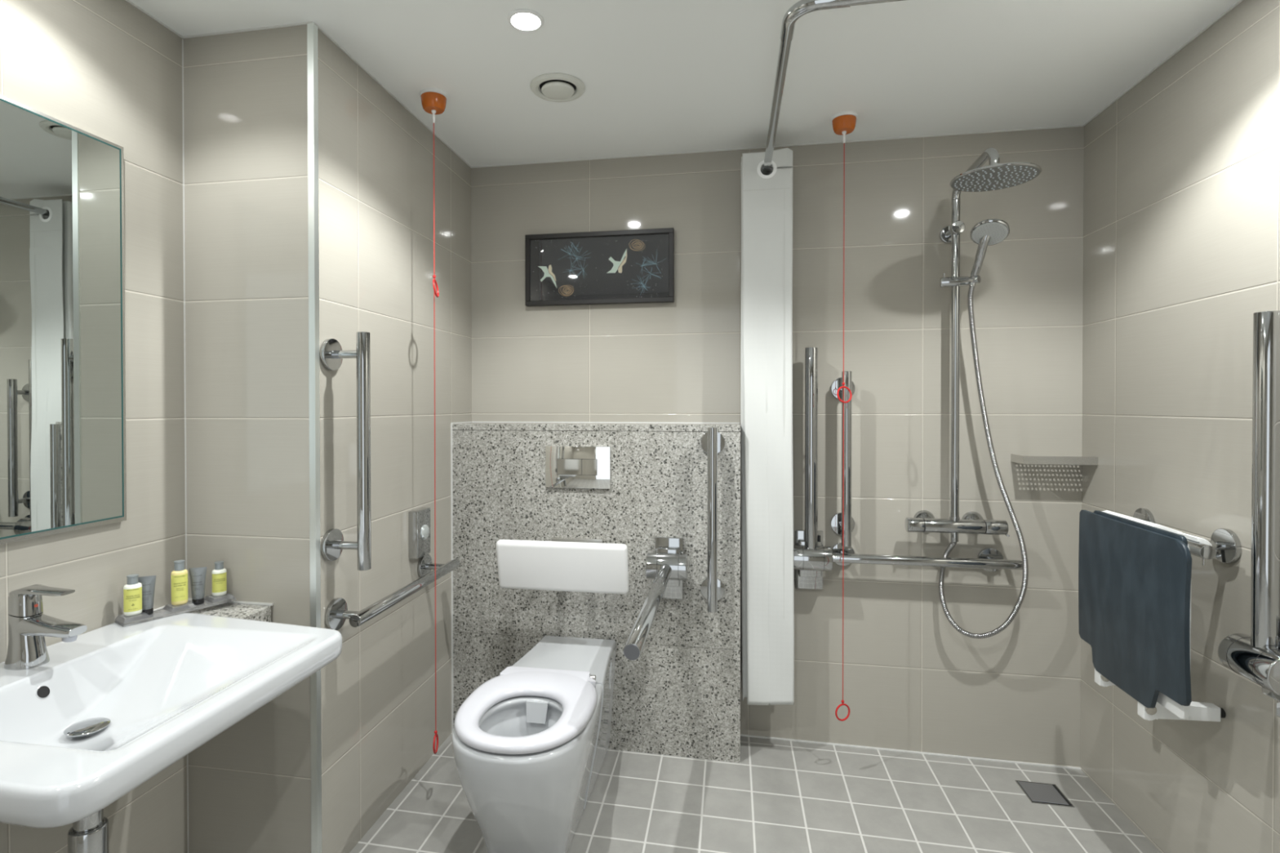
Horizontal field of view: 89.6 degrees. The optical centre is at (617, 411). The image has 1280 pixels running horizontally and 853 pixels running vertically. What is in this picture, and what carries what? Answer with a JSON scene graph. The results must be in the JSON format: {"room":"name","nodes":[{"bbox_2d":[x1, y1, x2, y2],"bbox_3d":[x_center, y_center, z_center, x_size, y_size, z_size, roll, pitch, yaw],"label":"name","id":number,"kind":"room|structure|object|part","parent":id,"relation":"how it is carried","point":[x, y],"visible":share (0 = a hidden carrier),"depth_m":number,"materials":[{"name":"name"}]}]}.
{"room":"accessible bathroom","nodes":[
{"label":"accessible bathroom","id":0,"kind":"room"},
{"bbox_2d":[0,0,187,852],"bbox_3d":[-1.347,0.209,0.628,0.100,2.317,2.119,0,1,10],"label":"wall","id":1,"kind":"structure","parent":0,"point":[106,69],"depth_m":1.51,"materials":[{"name":"beige tile"}]},
{"bbox_2d":[0,94,126,544],"bbox_3d":[-1.184,-0.174,1.206,0.018,0.856,0.560,0,1,10],"label":"wall mirror","id":2,"kind":"object","parent":1,"relation":"attached to","point":[63,370],"visible":1,"depth_m":1.33,"materials":[{"name":"grey mirror"}]},
{"bbox_2d":[0,613,342,828],"bbox_3d":[-0.912,0.568,1.184,0.560,0.175,0.660,0,1,10],"label":"washbasin","id":3,"kind":"object","parent":1,"relation":"attached to","point":[112,708],"visible":0.98,"depth_m":1.19,"materials":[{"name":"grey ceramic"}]},
{"bbox_2d":[4,584,87,670],"bbox_3d":[-1.081,0.406,1.217,0.150,0.150,0.057,0,1,10],"label":"mixer tap","id":4,"kind":"object","parent":3,"relation":"on","point":[28,627],"visible":1,"depth_m":1.20,"materials":[{"name":"silver metal"}]},
{"bbox_3d":[-1.089,0.358,1.218,0.122,0.054,0.046,0,1,10],"label":"lever","id":5,"kind":"part","parent":4,"relation":"part of","materials":[{"name":"silver metal"}]},
{"bbox_3d":[-1.062,0.404,1.214,0.111,0.042,0.044,0,1,10],"label":"spout","id":6,"kind":"part","parent":4,"relation":"part of","materials":[{"name":"silver metal"}]},
{"bbox_2d":[67,808,108,852],"bbox_3d":[-1.068,0.790,1.168,0.272,0.265,0.067,0,1,1],"label":"trap","id":7,"kind":"object","parent":3,"relation":"attached to","point":[90,834],"visible":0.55,"depth_m":1.15,"materials":[{"name":"silver metal"}]},
{"bbox_2d":[115,592,236,626],"bbox_3d":[-1.047,0.469,1.539,0.054,0.016,0.236,0,1,35],"label":"tray","id":8,"kind":"object","parent":3,"relation":"on","point":[169,610],"visible":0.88,"depth_m":1.52,"materials":[{"name":"white plastic"}]},
{"bbox_2d":[123,573,142,616],"bbox_3d":[-1.100,0.417,1.463,0.031,0.089,0.031,0,1,10],"label":"toiletry bottle","id":9,"kind":"object","parent":8,"relation":"on","point":[132,590],"visible":1,"depth_m":1.45,"materials":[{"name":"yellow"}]},
{"bbox_2d":[137,575,155,614],"bbox_3d":[-1.091,0.426,1.493,0.027,0.088,0.027,0,1,21],"label":"tube","id":10,"kind":"object","parent":8,"relation":"on","point":[148,583],"visible":0.94,"depth_m":1.49,"materials":[{"name":"black plastic"}]},
{"bbox_2d":[170,560,187,605],"bbox_3d":[-1.046,0.409,1.540,0.030,0.103,0.031,0,1,10],"label":"toiletry bottle","id":11,"kind":"object","parent":8,"relation":"on","point":[179,576],"visible":1,"depth_m":1.53,"materials":[{"name":"yellow plastic"}]},
{"bbox_2d":[188,567,206,604],"bbox_3d":[-1.023,0.426,1.573,0.027,0.088,0.027,0,1,21],"label":"tube","id":12,"kind":"object","parent":8,"relation":"on","point":[197,575],"visible":1,"depth_m":1.57,"materials":[{"name":"black plastic"}]},
{"bbox_2d":[211,560,226,596],"bbox_3d":[-0.996,0.418,1.612,0.027,0.083,0.031,0,1,29],"label":"toiletry bottle","id":13,"kind":"object","parent":8,"relation":"on","point":[219,575],"visible":1,"depth_m":1.60,"materials":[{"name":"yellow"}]},
{"bbox_2d":[182,38,188,852],"bbox_3d":[-1.113,0.117,1.661,0.002,2.142,0.002,0,1,10],"label":"trim","id":14,"kind":"structure","parent":1,"relation":"attached to","point":[182,38],"depth_m":1.66,"materials":[{"name":"white plastic"}]},
{"bbox_2d":[153,598,273,610],"bbox_3d":[-0.999,0.486,1.590,0.252,0.004,0.109,0,1,10],"label":"trim","id":15,"kind":"structure","parent":1,"relation":"attached to","point":[188,599],"depth_m":1.63,"materials":[{"name":"white plastic"}]},
{"bbox_2d":[186,600,271,622],"bbox_3d":[-0.999,0.543,1.591,0.250,0.110,0.100,0,1,10],"label":"ledge","id":16,"kind":"object","parent":1,"relation":"attached to","point":[246,611],"depth_m":1.58,"materials":[{"name":"stone"}]},
{"bbox_2d":[182,24,471,852],"bbox_3d":[-0.838,0.194,2.163,0.370,2.317,1.081,0,1,10],"label":"wall","id":17,"kind":"structure","parent":0,"point":[246,93],"depth_m":1.66,"materials":[{"name":"beige tile"}]},
{"bbox_2d":[306,22,321,852],"bbox_3d":[-0.753,0.125,1.604,0.017,2.165,0.018,0,1,10],"label":"trim","id":18,"kind":"structure","parent":17,"relation":"attached to","point":[312,29],"depth_m":1.60,"materials":[{"name":"white metal"}]},
{"bbox_2d":[320,331,371,570],"bbox_3d":[-0.684,0.101,1.647,0.111,0.603,0.082,0,1,10],"label":"grab rail","id":19,"kind":"object","parent":17,"relation":"attached to","point":[331,353],"visible":1,"depth_m":1.63,"materials":[{"name":"silver metal"}]},
{"bbox_2d":[324,554,460,630],"bbox_3d":[-0.641,0.523,1.922,0.101,0.086,0.603,0,1,10],"label":"grab rail","id":20,"kind":"object","parent":17,"relation":"attached to","point":[336,614],"visible":0.89,"depth_m":1.75,"materials":[{"name":"silver metal"}]},
{"bbox_2d":[408,507,430,559],"bbox_3d":[-0.639,0.396,2.101,0.042,0.151,0.089,0,1,10],"label":"plate","id":21,"kind":"object","parent":17,"relation":"attached to","point":[419,518],"visible":1,"depth_m":2.07,"materials":[{"name":"silver metal"}]},
{"bbox_2d":[452,430,740,763],"bbox_3d":[-0.079,0.710,2.385,1.048,1.280,0.190,0,1,10],"label":"wall","id":22,"kind":"structure","parent":0,"point":[682,700],"depth_m":2.27,"materials":[{"name":"stone"}]},
{"bbox_2d":[496,537,628,594],"bbox_3d":[-0.175,0.523,2.214,0.449,0.178,0.176,0,1,10],"label":"toilet backrest","id":23,"kind":"object","parent":22,"relation":"attached to","point":[585,565],"visible":1,"depth_m":2.14,"materials":[{"name":"white plastic"}]},
{"bbox_3d":[-0.142,0.531,2.292,0.186,0.160,0.012,0,1,10],"label":"mounting plate","id":24,"kind":"part","parent":23,"relation":"part of","materials":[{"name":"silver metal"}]},
{"bbox_2d":[545,445,610,488],"bbox_3d":[-0.140,0.198,2.287,0.236,0.148,0.013,0,1,10],"label":"flush plate","id":25,"kind":"object","parent":22,"relation":"attached to","point":[566,466],"visible":1,"depth_m":2.28,"materials":[{"name":"silver metal"}]},
{"bbox_2d":[450,421,739,733],"bbox_3d":[-0.080,0.616,2.382,1.048,1.149,0.194,0,1,10],"label":"trim","id":26,"kind":"structure","parent":22,"relation":"attached to","point":[468,421],"depth_m":2.38,"materials":[{"name":"white plastic"}]},
{"bbox_2d":[452,422,740,431],"bbox_3d":[-0.079,0.057,2.379,1.048,0.023,0.190,0,1,10],"label":"trim","id":27,"kind":"structure","parent":22,"relation":"attached to","point":[461,426],"depth_m":2.30,"materials":[{"name":"stone"}]},
{"bbox_2d":[457,631,740,650],"bbox_3d":[-0.095,0.816,2.293,1.046,0.001,0.001,0,1,10],"label":"trim","id":28,"kind":"structure","parent":22,"relation":"attached to","point":[457,632],"depth_m":2.26,"materials":[{"name":"grey"}]},
{"bbox_2d":[622,536,688,660],"bbox_3d":[0.122,0.544,1.904,0.136,0.210,0.683,0,1,10],"label":"support rail","id":29,"kind":"object","parent":22,"relation":"attached to","point":[668,566],"visible":1,"depth_m":2.12,"materials":[{"name":"silver metal"}]},
{"bbox_3d":[0.099,0.557,1.857,0.044,0.102,0.580,0,1,13],"label":"support arm","id":30,"kind":"part","parent":29,"relation":"part of","materials":[{"name":"silver metal"}]},
{"bbox_3d":[0.179,0.541,2.231,0.096,0.210,0.020,0,1,10],"label":"wall plate","id":31,"kind":"part","parent":29,"relation":"part of","materials":[{"name":"silver metal"}]},
{"bbox_2d":[700,426,724,612],"bbox_3d":[0.320,0.358,2.168,0.082,0.611,0.091,0,1,10],"label":"grab rail","id":32,"kind":"object","parent":22,"relation":"attached to","point":[713,442],"visible":1,"depth_m":2.13,"materials":[{"name":"silver metal"}]},
{"bbox_2d":[129,0,1239,166],"bbox_3d":[0.055,-1.004,0.919,2.758,0.100,3.200,0,1,10],"label":"ceiling","id":33,"kind":"structure","parent":0,"point":[658,77],"depth_m":1.75,"materials":[{"name":"white paint"}]},
{"bbox_2d":[419,88,447,754],"bbox_3d":[-0.557,0.043,1.966,0.082,2.010,0.082,0,1,10],"label":"pull cord","id":34,"kind":"object","parent":33,"relation":"hanging from","point":[433,100],"visible":1,"depth_m":1.96,"materials":[{"name":"red plastic"}]},
{"bbox_2d":[421,91,446,114],"bbox_3d":[-0.558,-0.933,1.957,0.075,0.039,0.075,0,1,10],"label":"switch","id":35,"kind":"object","parent":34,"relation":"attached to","point":[433,102],"depth_m":1.93,"materials":[{"name":"orange plastic"}]},
{"bbox_3d":[-0.557,0.054,1.966,0.003,1.874,0.003,0,1,10],"label":"cord","id":36,"kind":"part","parent":34,"relation":"part of","materials":[{"name":"red fabric"}]},
{"bbox_2d":[507,8,544,31],"bbox_3d":[-0.224,-0.956,1.577,0.089,0.005,0.089,0,1,10],"label":"recessed light","id":37,"kind":"object","parent":33,"relation":"in","point":[524,20],"visible":1,"depth_m":1.57,"materials":[{"name":"white plastic"}]},
{"bbox_2d":[530,72,585,102],"bbox_3d":[-0.176,-0.951,1.910,0.162,0.022,0.162,0,1,10],"label":"ceiling vent","id":38,"kind":"object","parent":33,"relation":"in","point":[551,86],"visible":1,"depth_m":1.89,"materials":[{"name":"white plastic"}]},
{"bbox_2d":[831,114,856,134],"bbox_3d":[0.743,-0.935,2.110,0.075,0.039,0.075,0,1,10],"label":"switch","id":39,"kind":"object","parent":33,"relation":"attached to","point":[842,124],"depth_m":2.09,"materials":[{"name":"orange plastic"}]},
{"bbox_2d":[831,111,857,721],"bbox_3d":[0.744,0.029,2.119,0.082,1.988,0.082,0,1,10],"label":"pull cord","id":40,"kind":"object","parent":33,"relation":"hanging from","point":[843,122],"visible":1,"depth_m":2.11,"materials":[{"name":"red plastic"}]},
{"bbox_3d":[0.744,0.040,2.119,0.003,1.850,0.003,0,1,10],"label":"cord","id":41,"kind":"part","parent":40,"relation":"part of","materials":[{"name":"red fabric"}]},
{"bbox_2d":[349,733,1160,852],"bbox_3d":[0.057,1.284,0.940,2.758,0.178,3.200,0,1,10],"label":"floor","id":42,"kind":"structure","parent":0,"point":[782,796],"depth_m":1.96,"materials":[{"name":"grey tile"}]},
{"bbox_2d":[451,635,616,852],"bbox_3d":[-0.211,0.991,1.912,0.360,0.415,0.791,0,1,10],"label":"toilet","id":43,"kind":"object","parent":42,"relation":"on","point":[531,743],"visible":1,"depth_m":1.66,"materials":[{"name":"white ceramic"}]},
{"bbox_3d":[-0.225,0.851,1.825,0.064,0.060,0.035,0,1,10],"label":"rim spout","id":44,"kind":"part","parent":43,"relation":"part of","materials":[{"name":"grey ceramic"}]},
{"bbox_3d":[-0.202,0.795,1.927,0.294,0.022,0.063,0,1,10],"label":"hinge plate","id":45,"kind":"part","parent":43,"relation":"part of","materials":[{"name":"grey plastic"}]},
{"bbox_2d":[1014,780,1075,808],"bbox_3d":[1.357,1.216,2.049,0.121,0.005,0.121,0,1,10],"label":"floor drain","id":46,"kind":"object","parent":42,"relation":"on","point":[1037,793],"visible":1,"depth_m":2.04,"materials":[{"name":"silver metal"}]},
{"bbox_2d":[471,126,1084,767],"bbox_3d":[0.507,0.191,2.424,2.188,2.317,0.100,0,1,10],"label":"wall","id":47,"kind":"structure","parent":0,"point":[913,682],"depth_m":2.30,"materials":[{"name":"beige tile"}]},
{"bbox_2d":[524,227,674,306],"bbox_3d":[-0.071,-0.545,2.454,0.574,0.273,0.027,0,1,10],"label":"framed picture","id":48,"kind":"object","parent":47,"relation":"attached to","point":[632,266],"visible":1,"depth_m":2.45,"materials":[{"name":"black wood"}]},
{"bbox_2d":[124,0,1243,168],"bbox_3d":[0.055,-0.952,0.919,2.558,0.004,3.000,0,1,10],"label":"trim","id":49,"kind":"structure","parent":47,"relation":"attached to","point":[127,1],"depth_m":2.04,"materials":[{"name":"white paint"}]},
{"bbox_2d":[793,346,832,589],"bbox_3d":[0.685,0.209,2.282,0.136,0.865,0.118,0,1,10],"label":"support rail","id":50,"kind":"object","parent":47,"relation":"attached to","point":[811,558],"visible":0.9,"depth_m":2.25,"materials":[{"name":"silver metal"}]},
{"bbox_3d":[0.694,0.536,2.333,0.096,0.210,0.020,0,1,10],"label":"wall plate","id":51,"kind":"part","parent":50,"relation":"part of","materials":[{"name":"silver metal"}]},
{"bbox_3d":[0.682,0.132,2.266,0.044,0.710,0.044,0,1,10],"label":"support arm","id":52,"kind":"part","parent":50,"relation":"part of","materials":[{"name":"silver metal"}]},
{"bbox_2d":[762,0,903,175],"bbox_3d":[0.949,-0.835,1.734,1.079,0.056,1.086,0,1,10],"label":"rail","id":53,"kind":"object","parent":47,"relation":"attached to","point":[802,7],"visible":0.81,"depth_m":1.44,"materials":[{"name":"silver metal"}]},
{"bbox_2d":[740,147,794,705],"bbox_3d":[0.526,0.059,2.268,0.182,1.924,0.111,0,1,10],"label":"shower curtain","id":54,"kind":"object","parent":53,"relation":"hanging from","point":[766,478],"visible":0.96,"depth_m":2.22,"materials":[{"name":"white plastic"}]},
{"bbox_2d":[830,371,854,546],"bbox_3d":[0.802,0.165,2.272,0.082,0.608,0.096,0,1,10],"label":"grab rail","id":55,"kind":"object","parent":47,"relation":"attached to","point":[836,522],"visible":0.91,"depth_m":2.23,"materials":[{"name":"silver metal"}]},
{"bbox_2d":[740,733,1081,769],"bbox_3d":[1.015,1.208,2.289,1.139,0.019,0.007,0,1,10],"label":"trim","id":56,"kind":"structure","parent":47,"relation":"attached to","point":[741,735],"depth_m":2.28,"materials":[{"name":"white plastic"}]},
{"bbox_2d":[831,542,1022,572],"bbox_3d":[1.056,0.514,2.235,0.608,0.082,0.088,0,1,10],"label":"grab rail","id":57,"kind":"object","parent":47,"relation":"attached to","point":[988,559],"visible":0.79,"depth_m":2.21,"materials":[{"name":"silver metal"}]},
{"bbox_2d":[904,147,1041,542],"bbox_3d":[1.118,-0.166,2.001,0.319,1.218,0.514,0,1,10],"label":"shower column","id":58,"kind":"structure","parent":47,"relation":"attached to","point":[996,175],"depth_m":2.16,"materials":[{"name":"silver metal"}]},
{"bbox_3d":[1.018,0.389,2.203,0.054,0.049,0.055,0,1,10],"label":"flow handle","id":59,"kind":"part","parent":58,"relation":"part of","materials":[{"name":"silver metal"}]},
{"bbox_2d":[938,218,1028,639],"bbox_3d":[1.194,0.082,2.094,0.265,1.365,0.194,0,1,27],"label":"shower","id":60,"kind":"object","parent":58,"relation":"attached to","point":[988,232],"visible":0.97,"depth_m":2.13,"materials":[{"name":"silver metal"}]},
{"bbox_3d":[1.178,-0.492,2.096,0.032,0.155,0.112,0,1,3],"label":"handle","id":61,"kind":"part","parent":60,"relation":"part of","materials":[{"name":"silver metal"}]},
{"bbox_3d":[1.087,-0.669,1.857,0.220,0.001,0.220,0,1,10],"label":"spray plate","id":62,"kind":"part","parent":58,"relation":"part of","materials":[{"name":"silver metal"}]},
{"bbox_3d":[1.270,0.391,2.161,0.073,0.053,0.049,0,1,10],"label":"temperature handle","id":63,"kind":"part","parent":58,"relation":"part of","materials":[{"name":"silver metal"}]},
{"bbox_2d":[1010,453,1097,465],"bbox_3d":[1.458,0.161,2.155,0.221,0.026,0.098,0,1,10],"label":"soap shelf","id":64,"kind":"object","parent":47,"relation":"attached to","point":[1077,460],"visible":1,"depth_m":2.11,"materials":[{"name":"grey metal"}]},
{"bbox_2d":[1080,0,1279,852],"bbox_3d":[1.365,0.206,0.699,0.100,2.317,3.200,0,1,10],"label":"wall","id":65,"kind":"structure","parent":0,"point":[1181,171],"depth_m":1.67,"materials":[{"name":"beige tile"}]},
{"bbox_2d":[1133,507,1241,565],"bbox_3d":[1.429,0.321,1.681,0.114,0.082,0.438,0,1,10],"label":"grab rail","id":66,"kind":"object","parent":65,"relation":"attached to","point":[1226,547],"visible":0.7,"depth_m":1.52,"materials":[{"name":"silver metal"}]},
{"bbox_2d":[1078,510,1226,721],"bbox_3d":[1.379,0.516,1.624,0.192,0.480,0.446,0,1,10],"label":"shower seat","id":67,"kind":"object","parent":66,"relation":"hanging from","point":[1135,574],"visible":0.97,"depth_m":1.57,"materials":[{"name":"blue plastic"}]},
{"bbox_3d":[1.406,0.725,1.765,0.164,0.060,0.028,0,1,10],"label":"support arm","id":68,"kind":"part","parent":67,"relation":"part of","materials":[{"name":"white plastic"}]},
{"bbox_3d":[1.308,0.447,1.629,0.010,0.338,0.363,0,1,10],"label":"panel","id":69,"kind":"part","parent":67,"relation":"part of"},
{"bbox_3d":[1.317,0.496,1.605,0.012,0.409,0.298,0,1,10],"label":"white frame","id":70,"kind":"part","parent":67,"relation":"part of","materials":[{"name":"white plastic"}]},
{"bbox_3d":[1.373,0.727,1.576,0.164,0.060,0.028,0,1,10],"label":"support arm","id":71,"kind":"part","parent":67,"relation":"part of","materials":[{"name":"white plastic"}]},
{"bbox_2d":[1217,311,1279,717],"bbox_3d":[1.366,0.224,1.339,0.118,0.860,0.136,0,1,10],"label":"support rail","id":72,"kind":"object","parent":65,"relation":"attached to","point":[1255,657],"visible":1,"depth_m":1.33,"materials":[{"name":"silver metal"}]},
{"bbox_3d":[1.351,0.146,1.341,0.044,0.705,0.044,0,1,10],"label":"support arm","id":73,"kind":"part","parent":72,"relation":"part of","materials":[{"name":"silver metal"}]},
{"bbox_3d":[1.415,0.549,1.333,0.020,0.210,0.096,0,1,10],"label":"wall plate","id":74,"kind":"part","parent":72,"relation":"part of","materials":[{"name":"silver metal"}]}
]}

